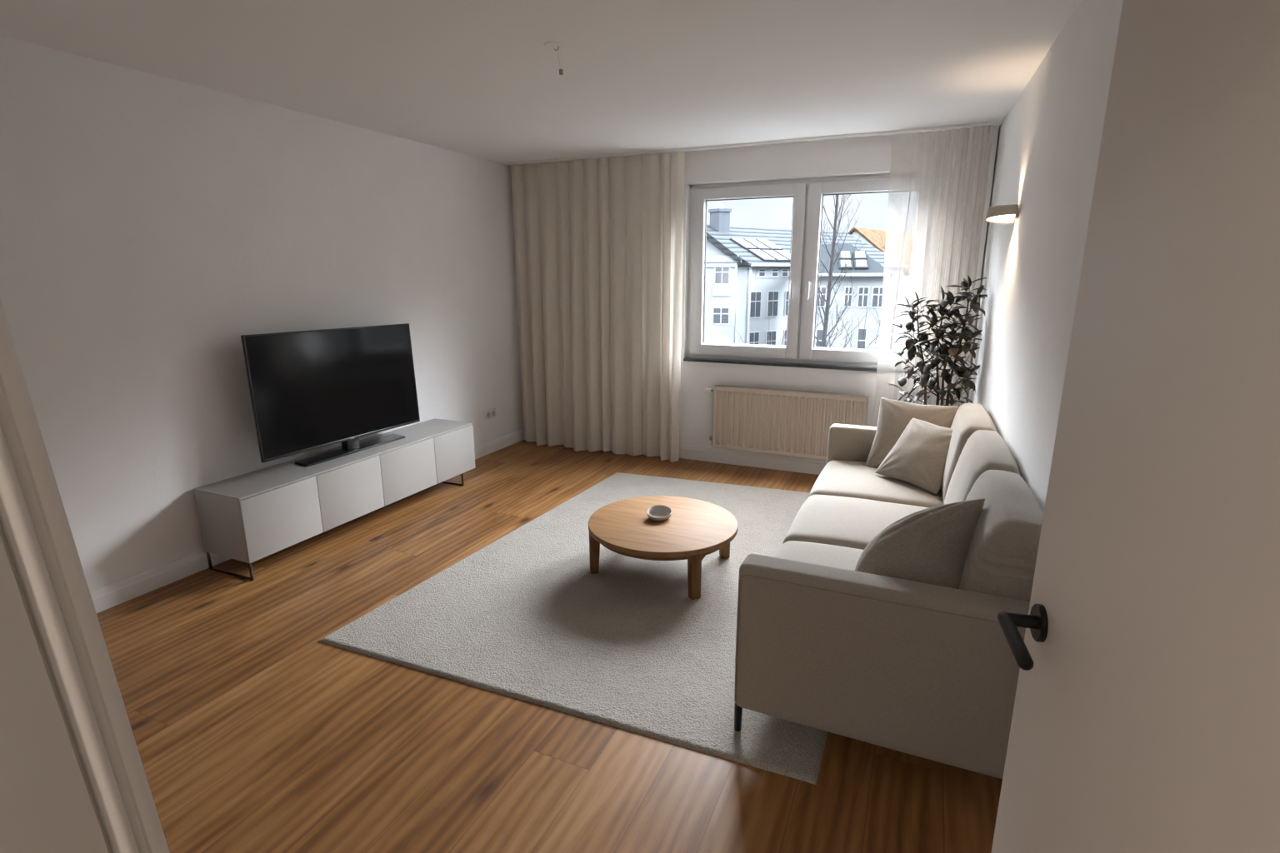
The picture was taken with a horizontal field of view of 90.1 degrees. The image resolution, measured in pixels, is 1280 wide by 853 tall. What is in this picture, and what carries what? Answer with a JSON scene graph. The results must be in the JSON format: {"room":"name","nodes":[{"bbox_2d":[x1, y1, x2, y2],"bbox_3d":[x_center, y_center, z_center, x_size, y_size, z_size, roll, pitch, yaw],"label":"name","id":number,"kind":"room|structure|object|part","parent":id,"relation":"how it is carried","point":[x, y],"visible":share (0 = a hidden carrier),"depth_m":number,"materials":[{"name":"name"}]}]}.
{"room":"living room","nodes":[
{"label":"living room","id":0,"kind":"room"},
{"bbox_2d":[0,35,523,592],"bbox_3d":[-2.228,-0.609,3.931,0.300,2.500,5.302,6,15,23],"label":"wall","id":1,"kind":"structure","parent":0,"point":[150,224],"depth_m":3.32,"materials":[{"name":"paint"}]},
{"bbox_2d":[90,429,524,613],"bbox_3d":[-2.114,0.588,4.075,0.018,0.105,4.861,6,15,23],"label":"baseboard","id":2,"kind":"structure","parent":1,"relation":"attached to","point":[104,598],"depth_m":3.31,"materials":[{"name":"white wood"}]},
{"bbox_2d":[484,408,495,419],"bbox_3d":[-1.334,-0.112,5.709,0.014,0.076,0.156,6,15,23],"label":"wall socket","id":3,"kind":"object","parent":1,"relation":"attached to","point":[491,413],"visible":1,"depth_m":5.70,"materials":[{"name":"white plastic"}]},
{"bbox_2d":[0,0,1079,165],"bbox_3d":[-0.804,-1.412,1.474,4.700,0.200,8.362,6,15,23],"label":"ceiling","id":4,"kind":"structure","parent":0,"point":[479,78],"depth_m":2.85,"materials":[{"name":"white paint"}]},
{"bbox_2d":[544,41,564,74],"bbox_3d":[-0.359,-1.539,2.688,0.084,0.118,0.084,6,15,23],"label":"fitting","id":5,"kind":"object","parent":4,"relation":"attached to","point":[553,45],"visible":1,"depth_m":2.67,"materials":[{"name":"white paint"}]},
{"bbox_2d":[506,121,994,164],"bbox_3d":[0.550,-2.096,4.792,3.710,0.016,0.028,6,15,23],"label":"rail","id":6,"kind":"object","parent":4,"relation":"attached to","point":[991,122],"visible":1,"depth_m":4.62,"materials":[{"name":"white"}]},
{"bbox_2d":[510,151,684,462],"bbox_3d":[-0.407,-0.976,5.482,1.605,2.474,0.129,6,15,23],"label":"curtain","id":7,"kind":"object","parent":6,"relation":"hanging from","point":[598,243],"visible":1,"depth_m":5.45,"materials":[{"name":"fabric"}]},
{"bbox_2d":[892,125,994,406],"bbox_3d":[1.967,-0.732,4.450,0.605,2.474,0.075,6,15,23],"label":"curtain","id":8,"kind":"object","parent":6,"relation":"hanging from","point":[933,260],"visible":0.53,"depth_m":4.27,"materials":[{"name":"fabric"}]},
{"bbox_2d":[96,440,1002,852],"bbox_3d":[-0.801,1.214,2.102,4.700,0.200,8.362,6,15,23],"label":"floor","id":9,"kind":"structure","parent":0,"point":[253,733],"depth_m":2.18,"materials":[{"name":"brown wood"}]},
{"bbox_2d":[193,418,475,581],"bbox_3d":[-1.824,0.375,4.193,0.371,0.462,1.849,6,15,23],"label":"tv cabinet","id":10,"kind":"object","parent":9,"relation":"on","point":[252,517],"visible":1,"depth_m":3.73,"materials":[{"name":"grey paint"}]},
{"bbox_3d":[-2.194,0.745,3.421,0.351,0.103,0.012,6,15,23],"label":"leg frame","id":11,"kind":"part","parent":10,"relation":"part of","materials":[{"name":"black metal"}]},
{"bbox_3d":[-1.949,0.497,3.493,0.019,0.344,0.450,6,15,23],"label":"door","id":12,"kind":"part","parent":10,"relation":"part of","materials":[{"name":"grey paint"}]},
{"bbox_2d":[240,323,419,466],"bbox_3d":[-1.868,-0.228,4.022,0.138,0.791,1.223,6,15,25],"label":"television","id":13,"kind":"object","parent":10,"relation":"on","point":[312,389],"visible":1,"depth_m":3.91,"materials":[{"name":"black plastic"}]},
{"bbox_3d":[-1.825,0.157,4.141,0.371,0.012,1.849,6,15,23],"label":"panel","id":14,"kind":"part","parent":10,"relation":"part of","materials":[{"name":"grey paint"}]},
{"bbox_3d":[-1.760,0.399,3.903,0.019,0.344,0.466,6,15,23],"label":"door","id":15,"kind":"part","parent":10,"relation":"part of","materials":[{"name":"grey paint"}]},
{"bbox_3d":[-1.563,0.296,4.331,0.019,0.344,0.491,6,15,23],"label":"door","id":16,"kind":"part","parent":10,"relation":"part of","materials":[{"name":"grey paint"}]},
{"bbox_3d":[-1.503,0.385,4.924,0.351,0.103,0.012,6,15,23],"label":"leg frame","id":17,"kind":"part","parent":10,"relation":"part of","materials":[{"name":"black metal"}]},
{"bbox_3d":[-1.374,0.198,4.743,0.019,0.344,0.428,6,15,23],"label":"door","id":18,"kind":"part","parent":10,"relation":"part of","materials":[{"name":"grey paint"}]},
{"bbox_2d":[318,472,827,784],"bbox_3d":[0.139,0.728,3.669,2.155,0.014,2.887,6,15,23],"label":"rug","id":19,"kind":"object","parent":9,"relation":"on","point":[625,645],"visible":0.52,"depth_m":2.89,"materials":[{"name":"grey carpet"}]},
{"bbox_2d":[588,495,738,599],"bbox_3d":[0.122,0.634,3.458,0.798,0.266,0.798,6,15,23],"label":"coffee table","id":20,"kind":"object","parent":19,"relation":"on","point":[695,529],"visible":0.98,"depth_m":3.31,"materials":[{"name":"brown wood"}]},
{"bbox_3d":[-0.239,0.664,3.400,0.059,0.235,0.123,-2,14,-10],"label":"leg","id":21,"kind":"part","parent":20,"relation":"part of","materials":[{"name":"brown wood"}]},
{"bbox_2d":[647,505,671,521],"bbox_3d":[0.104,0.472,3.456,0.128,0.051,0.133,6,15,23],"label":"bowl","id":22,"kind":"object","parent":20,"relation":"on","point":[659,512],"visible":1,"depth_m":3.49,"materials":[{"name":"white ceramic"}]},
{"bbox_3d":[0.265,0.728,3.133,0.123,0.235,0.059,-6,15,-22],"label":"leg","id":23,"kind":"part","parent":20,"relation":"part of","materials":[{"name":"brown wood"}]},
{"bbox_3d":[0.469,0.621,3.577,0.059,0.235,0.123,-5,14,-18],"label":"leg","id":24,"kind":"part","parent":20,"relation":"part of","materials":[{"name":"brown wood"}]},
{"bbox_2d":[734,403,1044,779],"bbox_3d":[1.169,0.452,2.952,0.929,0.881,2.254,6,15,23],"label":"sofa","id":25,"kind":"object","parent":9,"relation":"on","point":[929,672],"visible":0.78,"depth_m":2.00,"materials":[{"name":"fabric"}]},
{"bbox_3d":[0.342,1.010,2.229,0.028,0.105,0.028,6,15,23],"label":"leg","id":26,"kind":"part","parent":25,"relation":"part of","materials":[{"name":"black metal"}]},
{"bbox_2d":[773,540,863,570],"bbox_3d":[0.813,0.661,2.408,0.723,0.211,0.653,6,15,23],"label":"seat cushion","id":27,"kind":"object","parent":25,"relation":"on","point":[828,553],"depth_m":2.61,"materials":[{"name":"fabric"}]},
{"bbox_3d":[1.575,0.287,3.915,0.837,0.545,0.133,6,15,23],"label":"armrest","id":28,"kind":"part","parent":25,"relation":"part of","materials":[{"name":"fabric"}]},
{"bbox_2d":[782,495,929,549],"bbox_3d":[1.078,0.525,2.981,0.727,0.212,0.656,6,15,23],"label":"seat cushion","id":29,"kind":"object","parent":25,"relation":"on","point":[847,521],"depth_m":2.97,"materials":[{"name":"fabric"}]},
{"bbox_2d":[808,460,943,508],"bbox_3d":[1.353,0.381,3.579,0.723,0.213,0.702,6,15,23],"label":"seat cushion","id":30,"kind":"object","parent":25,"relation":"on","point":[847,478],"depth_m":3.41,"materials":[{"name":"fabric"}]},
{"bbox_3d":[0.750,0.741,2.025,0.896,0.545,0.133,6,15,23],"label":"armrest","id":31,"kind":"part","parent":25,"relation":"part of","materials":[{"name":"fabric"}]},
{"bbox_2d":[865,397,959,468],"bbox_3d":[1.579,0.070,3.690,0.465,0.398,0.262,9,16,33],"label":"throw pillow","id":32,"kind":"object","parent":25,"relation":"on","point":[894,416],"visible":0.55,"depth_m":3.70,"materials":[{"name":"fabric"}]},
{"bbox_2d":[875,417,952,494],"bbox_3d":[1.532,0.148,3.448,0.278,0.299,0.403,-8,15,-29],"label":"throw pillow","id":33,"kind":"object","parent":25,"relation":"on","point":[918,457],"visible":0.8,"depth_m":3.40,"materials":[{"name":"fabric"}]},
{"bbox_2d":[854,499,984,589],"bbox_3d":[0.898,0.408,2.114,0.350,0.366,0.271,10,17,37],"label":"throw pillow","id":34,"kind":"object","parent":25,"relation":"on","point":[928,546],"visible":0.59,"depth_m":2.04,"materials":[{"name":"fabric"}]},
{"bbox_2d":[941,403,996,503],"bbox_3d":[1.714,0.141,3.353,0.214,0.464,0.703,6,15,23],"label":"cushion","id":35,"kind":"object","parent":25,"relation":"on","point":[969,418],"depth_m":3.14,"materials":[{"name":"fabric"}]},
{"bbox_2d":[943,430,1019,504],"bbox_3d":[1.453,0.286,2.756,0.237,0.461,0.666,6,15,23],"label":"cushion","id":36,"kind":"object","parent":25,"relation":"on","point":[978,452],"depth_m":2.65,"materials":[{"name":"fabric"}]},
{"bbox_2d":[958,470,1044,602],"bbox_3d":[1.201,0.426,2.180,0.261,0.460,0.661,6,15,23],"label":"cushion","id":37,"kind":"object","parent":25,"relation":"on","point":[1001,559],"depth_m":1.90,"materials":[{"name":"fabric"}]},
{"bbox_3d":[1.491,0.389,2.789,0.079,0.520,1.991,6,15,23],"label":"frame","id":38,"kind":"part","parent":25,"relation":"part of","materials":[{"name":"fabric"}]},
{"bbox_2d":[886,275,987,405],"bbox_3d":[1.879,-0.188,4.175,0.536,1.556,0.492,6,15,23],"label":"potted plant","id":39,"kind":"object","parent":9,"relation":"on","point":[944,351],"visible":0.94,"depth_m":4.05,"materials":[{"name":"green plant"}]},
{"bbox_2d":[670,125,999,447],"bbox_3d":[0.664,-0.950,5.338,3.800,2.500,0.300,6,15,23],"label":"wall","id":40,"kind":"structure","parent":0,"point":[897,152],"depth_m":4.85,"materials":[{"name":"paint"}]},
{"bbox_2d":[679,444,826,474],"bbox_3d":[0.609,0.240,5.469,3.781,0.125,0.018,6,15,23],"label":"baseboard","id":41,"kind":"structure","parent":40,"relation":"attached to","point":[796,464],"depth_m":5.32,"materials":[{"name":"white wood"}]},
{"bbox_2d":[705,385,869,459],"bbox_3d":[1.134,-0.039,5.110,1.275,0.523,0.106,6,15,23],"label":"radiator","id":42,"kind":"object","parent":40,"relation":"attached to","point":[770,421],"visible":0.87,"depth_m":5.07,"materials":[{"name":"beige metal"}]},
{"bbox_2d":[717,385,864,396],"bbox_3d":[1.163,-0.282,5.024,1.135,0.010,0.048,6,15,23],"label":"grille","id":43,"kind":"object","parent":42,"relation":"attached to","point":[720,387],"depth_m":5.02,"materials":[{"name":"beige metal"}]},
{"bbox_2d":[683,170,939,373],"bbox_3d":[1.229,-1.167,4.922,1.830,1.410,0.160,6,15,23],"label":"window","id":44,"kind":"structure","parent":40,"relation":"in","point":[799,351],"depth_m":4.92,"materials":[{"name":"white plastic"}]},
{"bbox_3d":[0.852,-1.218,5.110,0.873,1.317,0.073,6,15,23],"label":"sash frame","id":45,"kind":"part","parent":44,"relation":"part of","materials":[{"name":"white plastic"}]},
{"bbox_3d":[1.172,-1.051,4.932,0.026,0.136,0.054,6,15,23],"label":"handle","id":46,"kind":"part","parent":44,"relation":"part of","materials":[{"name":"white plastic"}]},
{"bbox_3d":[1.217,-0.487,5.056,1.828,0.023,0.097,6,15,23],"label":"sill","id":47,"kind":"part","parent":44,"relation":"part of","materials":[{"name":"stone"}]},
{"bbox_3d":[1.286,-1.039,4.882,0.026,0.136,0.054,6,15,23],"label":"handle","id":48,"kind":"part","parent":44,"relation":"part of","materials":[{"name":"white plastic"}]},
{"bbox_3d":[1.653,-1.136,4.762,0.847,1.317,0.073,6,15,23],"label":"sash frame","id":49,"kind":"part","parent":44,"relation":"part of","materials":[{"name":"white plastic"}]},
{"bbox_2d":[965,0,1123,511],"bbox_3d":[1.607,-0.216,2.263,0.500,2.500,5.302,6,15,23],"label":"wall","id":50,"kind":"structure","parent":0,"point":[1048,144],"depth_m":2.47,"materials":[{"name":"paint"}]},
{"bbox_2d":[985,204,1018,224],"bbox_3d":[1.803,-1.060,3.197,0.131,0.083,0.126,6,15,23],"label":"wall lamp","id":51,"kind":"object","parent":50,"relation":"attached to","point":[1003,214],"visible":1,"depth_m":3.17,"materials":[{"name":"beige"}]},
{"bbox_2d":[987,214,1014,222],"bbox_3d":[1.806,-1.043,3.200,0.121,0.035,0.108,6,15,23],"label":"diffuser","id":52,"kind":"object","parent":51,"relation":"attached to","point":[991,217],"depth_m":3.20,"materials":[{"name":"white plastic"}]},
{"bbox_3d":[-1.325,0.141,0.789,3.985,2.500,0.140,6,15,23],"label":"wall","id":53,"kind":"structure","parent":0,"visible":0},
{"bbox_2d":[0,300,169,852],"bbox_3d":[-0.092,0.485,0.291,0.994,2.060,0.395,6,15,23],"label":"trim","id":54,"kind":"structure","parent":53,"relation":"attached to","point":[73,779],"depth_m":0.46,"materials":[{"name":"white paint"}]},
{"bbox_2d":[990,0,1279,852],"bbox_3d":[0.466,0.437,0.589,0.096,1.997,0.860,4,14,15],"label":"door","id":55,"kind":"structure","parent":53,"relation":"in","point":[1146,718],"depth_m":0.62,"materials":[{"name":"beige paint"}]},
{"bbox_3d":[0.516,0.293,0.881,0.019,0.025,0.123,4,14,15],"label":"lever","id":56,"kind":"part","parent":55,"relation":"part of","materials":[{"name":"black metal"}]},
{"label":"outside","id":57,"kind":"structure","parent":0,"visible":0},
{"bbox_3d":[32.875,-3.020,58.509,140.000,0.300,108.000,6,15,23],"label":"ground","id":58,"kind":"structure","parent":57,"visible":0},
{"bbox_2d":[704,232,742,343],"bbox_3d":[1.112,-3.993,31.921,7.520,14.050,3.230,2,14,10],"label":"house","id":59,"kind":"structure","parent":58,"relation":"on","point":[721,268],"depth_m":29.54,"materials":[{"name":"paint"}]},
{"bbox_3d":[3.762,-5.150,29.715,0.700,0.700,0.014,2,14,10],"label":"pane","id":60,"kind":"part","parent":59,"relation":"part of","materials":[{"name":"grey glass"}]},
{"bbox_3d":[3.766,-6.275,29.474,0.800,0.500,0.060,2,14,10],"label":"window panel","id":61,"kind":"part","parent":59,"relation":"part of","materials":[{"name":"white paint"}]},
{"bbox_3d":[3.760,-6.969,29.280,0.620,0.800,0.014,2,14,10],"label":"pane","id":62,"kind":"part","parent":59,"relation":"part of","materials":[{"name":"grey glass"}]},
{"bbox_3d":[0.912,-7.645,29.631,7.220,0.500,0.210,2,14,10],"label":"cornice","id":63,"kind":"part","parent":59,"relation":"part of","materials":[{"name":"white paint"}]},
{"bbox_2d":[706,204,908,349],"bbox_3d":[8.072,-5.982,39.766,12.920,14.250,9.840,-9,16,-33],"label":"house","id":64,"kind":"structure","parent":58,"relation":"on","point":[762,281],"depth_m":33.63,"materials":[{"name":"white paint"}]},
{"bbox_2d":[715,204,723,208],"bbox_3d":[4.374,-12.064,35.105,0.300,0.240,0.300,-9,16,-33],"label":"chimney pot","id":65,"kind":"object","parent":64,"relation":"on","point":[718,206],"depth_m":34.99,"materials":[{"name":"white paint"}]},
{"bbox_3d":[5.521,-9.722,33.879,0.720,0.522,1.141,-9,16,-33],"label":"pane","id":66,"kind":"part","parent":64,"relation":"part of","materials":[{"name":"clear glass"}]},
{"bbox_3d":[5.907,-4.191,33.150,0.640,1.350,0.014,-9,16,-33],"label":"pane","id":67,"kind":"part","parent":64,"relation":"part of","materials":[{"name":"grey glass"}]},
{"bbox_3d":[5.904,-6.233,32.661,0.700,1.250,0.014,-9,16,-33],"label":"pane","id":68,"kind":"part","parent":64,"relation":"part of","materials":[{"name":"grey glass"}]},
{"bbox_3d":[6.285,-9.842,34.378,0.720,0.522,1.141,-9,16,-33],"label":"pane","id":69,"kind":"part","parent":64,"relation":"part of","materials":[{"name":"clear glass"}]},
{"bbox_3d":[6.209,-7.813,32.495,0.360,0.320,0.014,-9,16,-33],"label":"pane","id":70,"kind":"part","parent":64,"relation":"part of","materials":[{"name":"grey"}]},
{"bbox_3d":[6.294,-8.857,32.907,0.720,0.522,1.141,-9,16,-33],"label":"pane","id":71,"kind":"part","parent":64,"relation":"part of","materials":[{"name":"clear glass"}]},
{"bbox_3d":[7.048,-9.963,34.877,0.720,0.522,1.141,-9,16,-33],"label":"pane","id":72,"kind":"part","parent":64,"relation":"part of","materials":[{"name":"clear glass"}]},
{"bbox_3d":[6.944,-4.354,33.828,0.640,1.350,0.014,-9,16,-33],"label":"pane","id":73,"kind":"part","parent":64,"relation":"part of","materials":[{"name":"grey glass"}]},
{"bbox_3d":[6.942,-6.397,33.339,0.700,1.250,0.014,-9,16,-33],"label":"pane","id":74,"kind":"part","parent":64,"relation":"part of","materials":[{"name":"grey glass"}]},
{"bbox_3d":[6.973,-7.934,32.994,0.360,0.320,0.014,-9,16,-33],"label":"pane","id":75,"kind":"part","parent":64,"relation":"part of","materials":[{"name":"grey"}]},
{"bbox_3d":[7.057,-8.978,33.406,0.720,0.522,1.141,-9,16,-33],"label":"pane","id":76,"kind":"part","parent":64,"relation":"part of","materials":[{"name":"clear glass"}]},
{"bbox_3d":[7.820,-9.098,33.905,0.720,0.522,1.141,-9,16,-33],"label":"pane","id":77,"kind":"part","parent":64,"relation":"part of","materials":[{"name":"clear glass"}]},
{"bbox_3d":[7.578,-8.029,33.390,0.360,0.320,0.014,-9,16,-33],"label":"pane","id":78,"kind":"part","parent":64,"relation":"part of","materials":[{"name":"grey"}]},
{"bbox_3d":[8.037,-6.569,34.055,0.700,1.250,0.014,-9,16,-33],"label":"pane","id":79,"kind":"part","parent":64,"relation":"part of","materials":[{"name":"grey glass"}]},
{"bbox_2d":[735,295,901,349],"bbox_3d":[6.467,0.272,23.074,10.699,9.880,9.596,6,15,23],"label":"bare shrub","id":80,"kind":"object","parent":58,"relation":"on","point":[868,296],"visible":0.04,"depth_m":23.33,"materials":[{"name":"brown plant"}]},
{"bbox_2d":[815,194,865,348],"bbox_3d":[4.157,0.027,14.919,1.840,14.146,2.115,0,13,1],"label":"bare tree","id":81,"kind":"object","parent":58,"relation":"on","point":[832,255],"visible":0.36,"depth_m":14.06,"materials":[{"name":"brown plant"}]},
{"bbox_2d":[814,244,892,349],"bbox_3d":[9.291,-2.674,30.979,3.970,11.900,6.840,3,14,14],"label":"house","id":82,"kind":"structure","parent":58,"relation":"on","point":[867,272],"depth_m":27.36,"materials":[{"name":"paint"}]},
{"bbox_3d":[7.910,-3.599,27.956,0.400,1.250,0.014,3,14,14],"label":"pane","id":83,"kind":"part","parent":82,"relation":"part of","materials":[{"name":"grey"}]},
{"bbox_3d":[7.762,-5.587,27.518,0.400,0.780,0.014,3,14,14],"label":"pane","id":84,"kind":"part","parent":82,"relation":"part of","materials":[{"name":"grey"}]},
{"bbox_3d":[9.055,-7.593,28.232,0.410,0.305,0.747,3,14,14],"label":"pane","id":85,"kind":"part","parent":82,"relation":"part of","materials":[{"name":"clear glass"}]},
{"bbox_3d":[8.811,-6.986,27.374,0.410,0.305,0.747,3,14,14],"label":"pane","id":86,"kind":"part","parent":82,"relation":"part of","materials":[{"name":"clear glass"}]},
{"bbox_3d":[8.877,-5.523,27.246,0.260,0.780,0.014,3,14,14],"label":"pane","id":87,"kind":"part","parent":82,"relation":"part of","materials":[{"name":"grey glass"}]},
{"bbox_3d":[9.666,-7.558,28.082,0.410,0.305,0.747,3,14,14],"label":"pane","id":88,"kind":"part","parent":82,"relation":"part of","materials":[{"name":"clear glass"}]},
{"bbox_3d":[9.422,-6.951,27.225,0.410,0.305,0.747,3,14,14],"label":"pane","id":89,"kind":"part","parent":82,"relation":"part of","materials":[{"name":"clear glass"}]},
{"bbox_3d":[9.539,-3.540,27.550,0.320,1.320,0.014,3,14,14],"label":"pane","id":90,"kind":"part","parent":82,"relation":"part of","materials":[{"name":"grey glass"}]},
{"bbox_3d":[9.459,-5.490,27.104,0.360,0.780,0.014,3,14,14],"label":"pane","id":91,"kind":"part","parent":82,"relation":"part of","materials":[{"name":"grey glass"}]},
{"bbox_3d":[10.060,-5.455,26.957,0.460,0.780,0.014,3,14,14],"label":"pane","id":92,"kind":"part","parent":82,"relation":"part of","materials":[{"name":"grey glass"}]},
{"bbox_2d":[847,227,913,350],"bbox_3d":[17.789,-7.665,48.140,7.600,13.600,9.400,13,18,43],"label":"house","id":93,"kind":"structure","parent":58,"relation":"on","point":[891,241],"depth_m":43.33,"materials":[{"name":"white paint"}]},
{"bbox_2d":[870,191,915,349],"bbox_3d":[6.676,-0.291,17.316,1.469,13.635,1.576,7,15,26],"label":"bare tree","id":94,"kind":"object","parent":58,"relation":"on","point":[908,209],"visible":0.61,"depth_m":16.60,"materials":[{"name":"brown plant"}]}
]}

